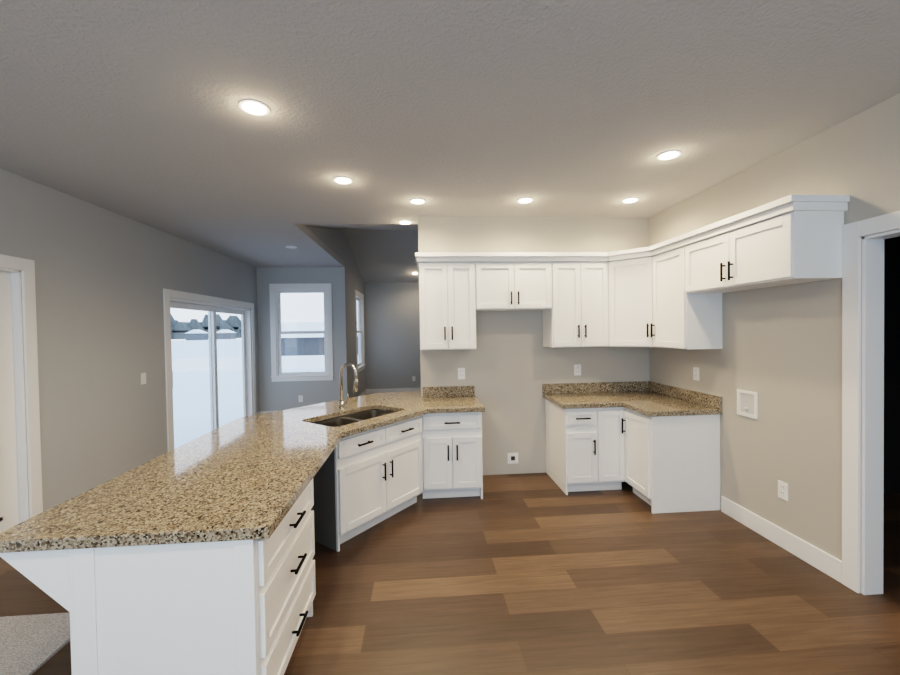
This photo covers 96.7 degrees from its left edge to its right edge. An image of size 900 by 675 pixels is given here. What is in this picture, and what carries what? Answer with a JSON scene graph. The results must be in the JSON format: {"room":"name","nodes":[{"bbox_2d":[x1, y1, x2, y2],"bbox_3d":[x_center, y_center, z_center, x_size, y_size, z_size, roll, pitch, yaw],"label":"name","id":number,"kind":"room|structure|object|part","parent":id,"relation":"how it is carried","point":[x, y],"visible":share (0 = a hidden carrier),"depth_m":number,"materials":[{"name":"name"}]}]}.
{"room":"kitchen","nodes":[
{"label":"kitchen","id":0,"kind":"room"},
{"bbox_2d":[0,168,259,518],"bbox_3d":[-3.167,0.187,2.282,0.120,2.740,10.220,-1,1,-4],"label":"wall","id":1,"kind":"structure","parent":0,"point":[104,278],"depth_m":3.65,"materials":[{"name":"grey paint"}]},
{"bbox_2d":[0,271,18,531],"bbox_3d":[-3.162,0.537,2.564,0.090,2.010,0.770,-1,1,-4],"label":"door","id":2,"kind":"structure","parent":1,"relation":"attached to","point":[9,508],"depth_m":2.89,"materials":[{"name":"white paint"}]},
{"bbox_2d":[0,254,42,522],"bbox_3d":[-3.174,0.487,2.562,0.138,2.130,0.990,-1,1,-4],"label":"door frame","id":3,"kind":"structure","parent":1,"relation":"attached to","point":[28,392],"depth_m":2.97,"materials":[{"name":"white paint"}]},
{"bbox_2d":[141,373,145,384],"bbox_3d":[-3.244,0.434,4.236,0.009,0.120,0.075,-1,1,-4],"label":"light switch","id":4,"kind":"object","parent":1,"relation":"attached to","point":[143,378],"visible":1,"depth_m":4.23,"materials":[{"name":"white plastic"}]},
{"bbox_2d":[163,289,256,451],"bbox_3d":[-3.420,0.459,5.838,0.138,2.080,2.480,-1,1,-4],"label":"sliding glass door","id":5,"kind":"structure","parent":1,"relation":"attached to","point":[179,300],"depth_m":5.80,"materials":[{"name":"white paint"}]},
{"bbox_2d":[256,267,339,410],"bbox_3d":[-2.763,0.092,7.376,1.450,2.740,0.120,-1,1,-4],"label":"wall","id":6,"kind":"structure","parent":0,"point":[277,396],"depth_m":7.31,"materials":[{"name":"grey paint"}]},
{"bbox_2d":[259,411,274,413],"bbox_3d":[-2.683,1.396,7.337,1.560,0.130,0.019,-1,1,-4],"label":"baseboard","id":7,"kind":"structure","parent":6,"relation":"attached to","point":[261,412],"depth_m":7.27,"materials":[{"name":"white paint"}]},
{"bbox_2d":[298,395,302,401],"bbox_3d":[-2.737,1.122,7.329,0.075,0.120,0.008,-1,1,-4],"label":"outlet","id":8,"kind":"object","parent":6,"relation":"attached to","point":[300,397],"visible":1,"depth_m":7.33,"materials":[{"name":"white plastic"}]},
{"bbox_2d":[269,283,333,381],"bbox_3d":[-2.715,-0.094,7.359,1.120,1.780,0.155,-1,1,-4],"label":"nook window","id":9,"kind":"structure","parent":6,"relation":"in","point":[276,332],"depth_m":7.33,"materials":[{"name":"white paint"}]},
{"bbox_2d":[305,225,365,398],"bbox_3d":[-1.979,-0.260,7.340,0.120,3.420,5.059,-1,1,-4],"label":"wall","id":10,"kind":"structure","parent":0,"point":[350,280],"depth_m":7.50,"materials":[{"name":"grey paint"}]},
{"bbox_2d":[355,290,365,372],"bbox_3d":[-2.091,-0.134,9.088,0.155,1.780,1.210,-1,1,-4],"label":"window","id":11,"kind":"structure","parent":10,"relation":"in","point":[360,346],"depth_m":9.53,"materials":[{"name":"white paint"}]},
{"bbox_2d":[364,282,420,388],"bbox_3d":[-0.833,-0.045,10.026,2.800,2.860,0.120,-1,1,-4],"label":"wall","id":12,"kind":"structure","parent":0,"point":[392,330],"depth_m":9.92,"materials":[{"name":"grey paint"}]},
{"bbox_2d":[367,388,420,393],"bbox_3d":[-0.807,1.321,9.982,2.560,0.130,0.016,-1,1,-4],"label":"baseboard","id":13,"kind":"structure","parent":12,"relation":"attached to","point":[369,391],"depth_m":9.93,"materials":[{"name":"white paint"}]},
{"bbox_2d":[0,394,899,674],"bbox_3d":[0.725,1.494,3.840,8.430,0.050,13.100,-1,1,-4],"label":"floor","id":14,"kind":"structure","parent":0,"point":[526,574],"depth_m":2.30,"materials":[{"name":"wood"}]},
{"bbox_2d":[0,612,69,674],"bbox_3d":[-2.486,1.567,0.741,1.300,0.014,2.900,-1,1,-4],"label":"rug","id":15,"kind":"object","parent":14,"relation":"on","point":[30,644],"depth_m":2.02,"materials":[{"name":"grey carpet"}]},
{"bbox_2d":[64,539,319,674],"bbox_3d":[-1.024,1.126,1.800,0.630,0.812,0.746,-1,1,-4],"label":"base cabinet","id":16,"kind":"object","parent":14,"relation":"on","point":[194,556],"depth_m":1.43,"materials":[{"name":"white paint"}]},
{"bbox_2d":[0,391,484,554],"bbox_3d":[-0.681,0.671,3.008,2.070,0.042,3.160,-1,1,-4],"label":"countertop","id":17,"kind":"structure","parent":16,"relation":"on","point":[346,466],"depth_m":2.41,"materials":[{"name":"beige stone"}]},
{"bbox_2d":[286,407,423,551],"bbox_3d":[-0.742,1.095,3.346,0.657,0.812,0.937,0,1,36],"label":"base cabinet","id":18,"kind":"object","parent":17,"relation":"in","point":[375,473],"depth_m":3.07,"materials":[{"name":"white paint"}]},
{"bbox_2d":[320,539,331,548],"bbox_3d":[-1.010,1.105,2.988,0.515,0.812,0.399,-1,1,-4],"label":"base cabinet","id":19,"kind":"object","parent":14,"relation":"on","point":[326,542],"depth_m":2.88,"materials":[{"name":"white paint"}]},
{"bbox_2d":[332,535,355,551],"bbox_3d":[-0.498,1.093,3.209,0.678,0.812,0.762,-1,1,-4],"label":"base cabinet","id":20,"kind":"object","parent":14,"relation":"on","point":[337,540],"depth_m":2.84,"materials":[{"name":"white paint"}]},
{"bbox_2d":[542,381,721,513],"bbox_3d":[1.634,0.975,3.818,1.197,0.960,1.057,-1,1,-4],"label":"base cabinet","id":21,"kind":"object","parent":14,"relation":"on","point":[655,446],"visible":1,"depth_m":3.66,"materials":[{"name":"white paint"}]},
{"bbox_2d":[542,381,721,416],"bbox_3d":[1.628,0.569,3.811,1.197,0.147,1.057,-1,1,-4],"label":"countertop","id":22,"kind":"structure","parent":21,"relation":"on","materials":[{"name":"stone"}]},
{"bbox_2d":[0,0,899,282],"bbox_3d":[-0.517,-1.633,3.646,5.670,0.792,12.840,-1,1,-4],"label":"ceiling","id":23,"kind":"structure","parent":0,"point":[132,110],"depth_m":2.11,"materials":[{"name":"grey paint"}]},
{"bbox_2d":[238,99,269,115],"bbox_3d":[-1.031,-1.210,2.109,0.150,0.008,0.150,-1,1,-4],"label":"recessed light","id":24,"kind":"object","parent":23,"relation":"in","point":[254,107],"visible":1,"depth_m":2.10,"materials":[{"name":"white paint"}]},
{"bbox_2d":[333,176,352,183],"bbox_3d":[-0.838,-1.231,3.136,0.150,0.008,0.150,-1,1,-4],"label":"recessed light","id":25,"kind":"object","parent":23,"relation":"in","point":[343,180],"visible":1,"depth_m":3.12,"materials":[{"name":"white paint"}]},
{"bbox_2d":[398,220,411,224],"bbox_3d":[-0.490,-1.258,4.376,0.150,0.008,0.150,-1,1,-4],"label":"recessed light","id":26,"kind":"object","parent":23,"relation":"in","point":[405,222],"visible":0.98,"depth_m":4.36,"materials":[{"name":"white paint"}]},
{"bbox_2d":[409,198,425,203],"bbox_3d":[-0.296,-1.248,3.668,0.150,0.008,0.150,-1,1,-4],"label":"recessed light","id":27,"kind":"object","parent":23,"relation":"in","point":[417,201],"visible":0.98,"depth_m":3.66,"materials":[{"name":"white paint"}]},
{"bbox_2d":[517,197,533,202],"bbox_3d":[0.694,-1.264,3.692,0.150,0.008,0.150,-1,1,-4],"label":"recessed light","id":28,"kind":"object","parent":23,"relation":"in","point":[525,200],"visible":0.96,"depth_m":3.68,"materials":[{"name":"white paint"}]},
{"bbox_2d":[622,197,638,202],"bbox_3d":[1.684,-1.281,3.737,0.150,0.008,0.150,-1,1,-4],"label":"recessed light","id":29,"kind":"object","parent":23,"relation":"in","point":[631,200],"visible":0.98,"depth_m":3.73,"materials":[{"name":"white paint"}]},
{"bbox_2d":[657,150,680,159],"bbox_3d":[1.516,-1.261,2.772,0.150,0.008,0.150,-1,1,-4],"label":"recessed light","id":30,"kind":"object","parent":23,"relation":"in","point":[669,155],"visible":1,"depth_m":2.76,"materials":[{"name":"white paint"}]},
{"bbox_2d":[418,216,648,474],"bbox_3d":[0.989,0.086,4.354,2.620,2.740,0.130,-1,1,-4],"label":"wall","id":31,"kind":"structure","parent":0,"point":[510,364],"depth_m":4.27,"materials":[{"name":"grey paint"}]},
{"bbox_2d":[424,387,474,394],"bbox_3d":[-0.012,0.566,4.205,0.545,0.105,0.025,-1,1,-4],"label":"backsplash","id":32,"kind":"structure","parent":31,"relation":"attached to","point":[427,390],"depth_m":4.19,"materials":[{"name":"beige stone"}]},
{"bbox_2d":[419,254,482,349],"bbox_3d":[-0.002,-0.332,4.038,0.610,0.897,0.330,-1,1,-4],"label":"upper cabinet","id":33,"kind":"object","parent":31,"relation":"attached to","point":[450,285],"depth_m":3.88,"materials":[{"name":"white paint"}]},
{"bbox_2d":[458,368,464,378],"bbox_3d":[0.121,0.382,4.223,0.075,0.120,0.008,-1,1,-4],"label":"outlet","id":34,"kind":"object","parent":31,"relation":"attached to","point":[461,373],"visible":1,"depth_m":4.22,"materials":[{"name":"white plastic"}]},
{"bbox_2d":[508,453,517,463],"bbox_3d":[0.674,1.292,4.280,0.115,0.115,0.007,-1,1,-4],"label":"electrical outlet","id":35,"kind":"object","parent":31,"relation":"attached to","point":[512,458],"visible":1,"depth_m":4.28,"materials":[{"name":"white plastic"}]},
{"bbox_2d":[483,254,546,310],"bbox_3d":[0.618,-0.535,4.081,0.760,0.512,0.330,-1,1,-4],"label":"upper cabinet","id":36,"kind":"object","parent":31,"relation":"attached to","point":[511,282],"depth_m":3.92,"materials":[{"name":"white paint"}]},
{"bbox_2d":[535,254,602,347],"bbox_3d":[1.282,-0.353,4.115,0.684,0.897,0.368,-1,1,-4],"label":"upper cabinet","id":37,"kind":"object","parent":31,"relation":"attached to","point":[573,316],"depth_m":3.97,"materials":[{"name":"white paint"}]},
{"bbox_2d":[574,364,580,375],"bbox_3d":[1.377,0.350,4.317,0.075,0.120,0.008,-1,1,-4],"label":"outlet","id":38,"kind":"object","parent":31,"relation":"attached to","point":[577,369],"visible":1,"depth_m":4.31,"materials":[{"name":"white plastic"}]},
{"bbox_2d":[603,246,650,346],"bbox_3d":[1.863,-0.360,4.009,0.666,0.897,0.667,-1,1,-4],"label":"upper cabinet","id":39,"kind":"object","parent":31,"relation":"attached to","point":[626,273],"depth_m":3.88,"materials":[{"name":"white paint"}]},
{"bbox_3d":[1.739,-0.380,3.865,0.458,0.925,0.087,0,1,41],"label":"cabinet diagonal door","id":40,"kind":"part","parent":39,"relation":"part of","materials":[{"name":"white paint"}]},
{"bbox_2d":[648,93,899,560],"bbox_3d":[2.490,0.119,1.057,0.120,2.740,6.930,-1,1,-4],"label":"wall","id":41,"kind":"structure","parent":0,"point":[780,352],"depth_m":2.71,"materials":[{"name":"grey paint"}]},
{"bbox_2d":[651,238,722,349],"bbox_3d":[2.048,-0.355,3.540,0.368,0.897,0.505,-1,1,-4],"label":"upper cabinet","id":42,"kind":"object","parent":41,"relation":"attached to","point":[666,293],"depth_m":3.37,"materials":[{"name":"white paint"}]},
{"bbox_2d":[693,367,698,380],"bbox_3d":[2.235,0.329,3.634,0.008,0.120,0.075,-1,1,-4],"label":"outlet","id":43,"kind":"object","parent":41,"relation":"attached to","point":[695,373],"depth_m":3.63,"materials":[{"name":"white plastic"}]},
{"bbox_2d":[737,389,757,418],"bbox_3d":[2.270,0.508,3.068,0.029,0.200,0.190,-1,1,-4],"label":"outlet box","id":44,"kind":"object","parent":41,"relation":"attached to","point":[747,403],"visible":1,"depth_m":3.06,"materials":[{"name":"white plastic"}]},
{"bbox_2d":[683,198,847,293],"bbox_3d":[2.118,-0.573,2.812,0.330,0.437,0.950,-1,1,-4],"label":"upper cabinet","id":45,"kind":"object","parent":41,"relation":"attached to","point":[797,241],"depth_m":2.49,"materials":[{"name":"white paint"}]},
{"bbox_2d":[721,496,841,582],"bbox_3d":[2.308,1.396,2.864,0.016,0.130,0.960,-1,1,-4],"label":"baseboard","id":46,"kind":"structure","parent":41,"relation":"attached to","point":[818,559],"depth_m":2.74,"materials":[{"name":"white paint"}]},
{"bbox_2d":[778,480,787,500],"bbox_3d":[2.312,1.062,2.779,0.008,0.120,0.075,-1,1,-4],"label":"outlet","id":47,"kind":"object","parent":41,"relation":"attached to","point":[782,490],"visible":1,"depth_m":2.77,"materials":[{"name":"white plastic"}]},
{"bbox_2d":[842,211,899,594],"bbox_3d":[2.425,0.411,1.879,0.138,2.130,0.990,-1,1,-4],"label":"door frame","id":48,"kind":"structure","parent":41,"relation":"attached to","point":[862,504],"depth_m":2.28,"materials":[{"name":"white paint"}]},
{"bbox_2d":[884,236,899,493],"bbox_3d":[3.525,0.035,2.081,2.100,2.840,3.220,-1,1,-4],"label":"wall","id":49,"kind":"structure","parent":0,"point":[891,365],"depth_m":3.62,"materials":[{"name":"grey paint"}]},
{"label":"outside","id":50,"kind":"structure","parent":0,"visible":0},
{"bbox_2d":[171,339,324,448],"bbox_3d":[-13.694,1.280,49.138,140.000,0.150,180.000,-1,1,-4],"label":"snow ground","id":51,"kind":"structure","parent":50,"point":[205,382],"depth_m":12.93,"materials":[{"name":"white snow"}]},
{"bbox_2d":[184,329,207,339],"bbox_3d":[-83.411,-0.895,131.863,5.800,3.500,4.100,-1,1,-4],"label":"house","id":52,"kind":"structure","parent":51,"relation":"on","point":[197,336],"materials":[{"name":"grey"}]},
{"bbox_2d":[171,314,241,338],"bbox_3d":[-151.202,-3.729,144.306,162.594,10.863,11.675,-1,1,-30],"label":"tree","id":53,"kind":"object","parent":51,"relation":"on","point":[224,325],"depth_m":169.17,"materials":[{"name":"grey plant"}]},
{"bbox_2d":[216,329,235,338],"bbox_3d":[-80.042,-1.136,142.644,5.800,3.500,5.100,-1,1,-4],"label":"house","id":54,"kind":"structure","parent":51,"relation":"on","point":[223,331],"materials":[{"name":"grey"}]},
{"bbox_2d":[172,321,357,371],"bbox_3d":[-8.427,0.223,26.148,13.900,2.600,11.400,-1,1,-4],"label":"outbuilding","id":55,"kind":"structure","parent":51,"relation":"on","point":[285,354],"depth_m":22.86,"materials":[{"name":"grey"}]}
]}

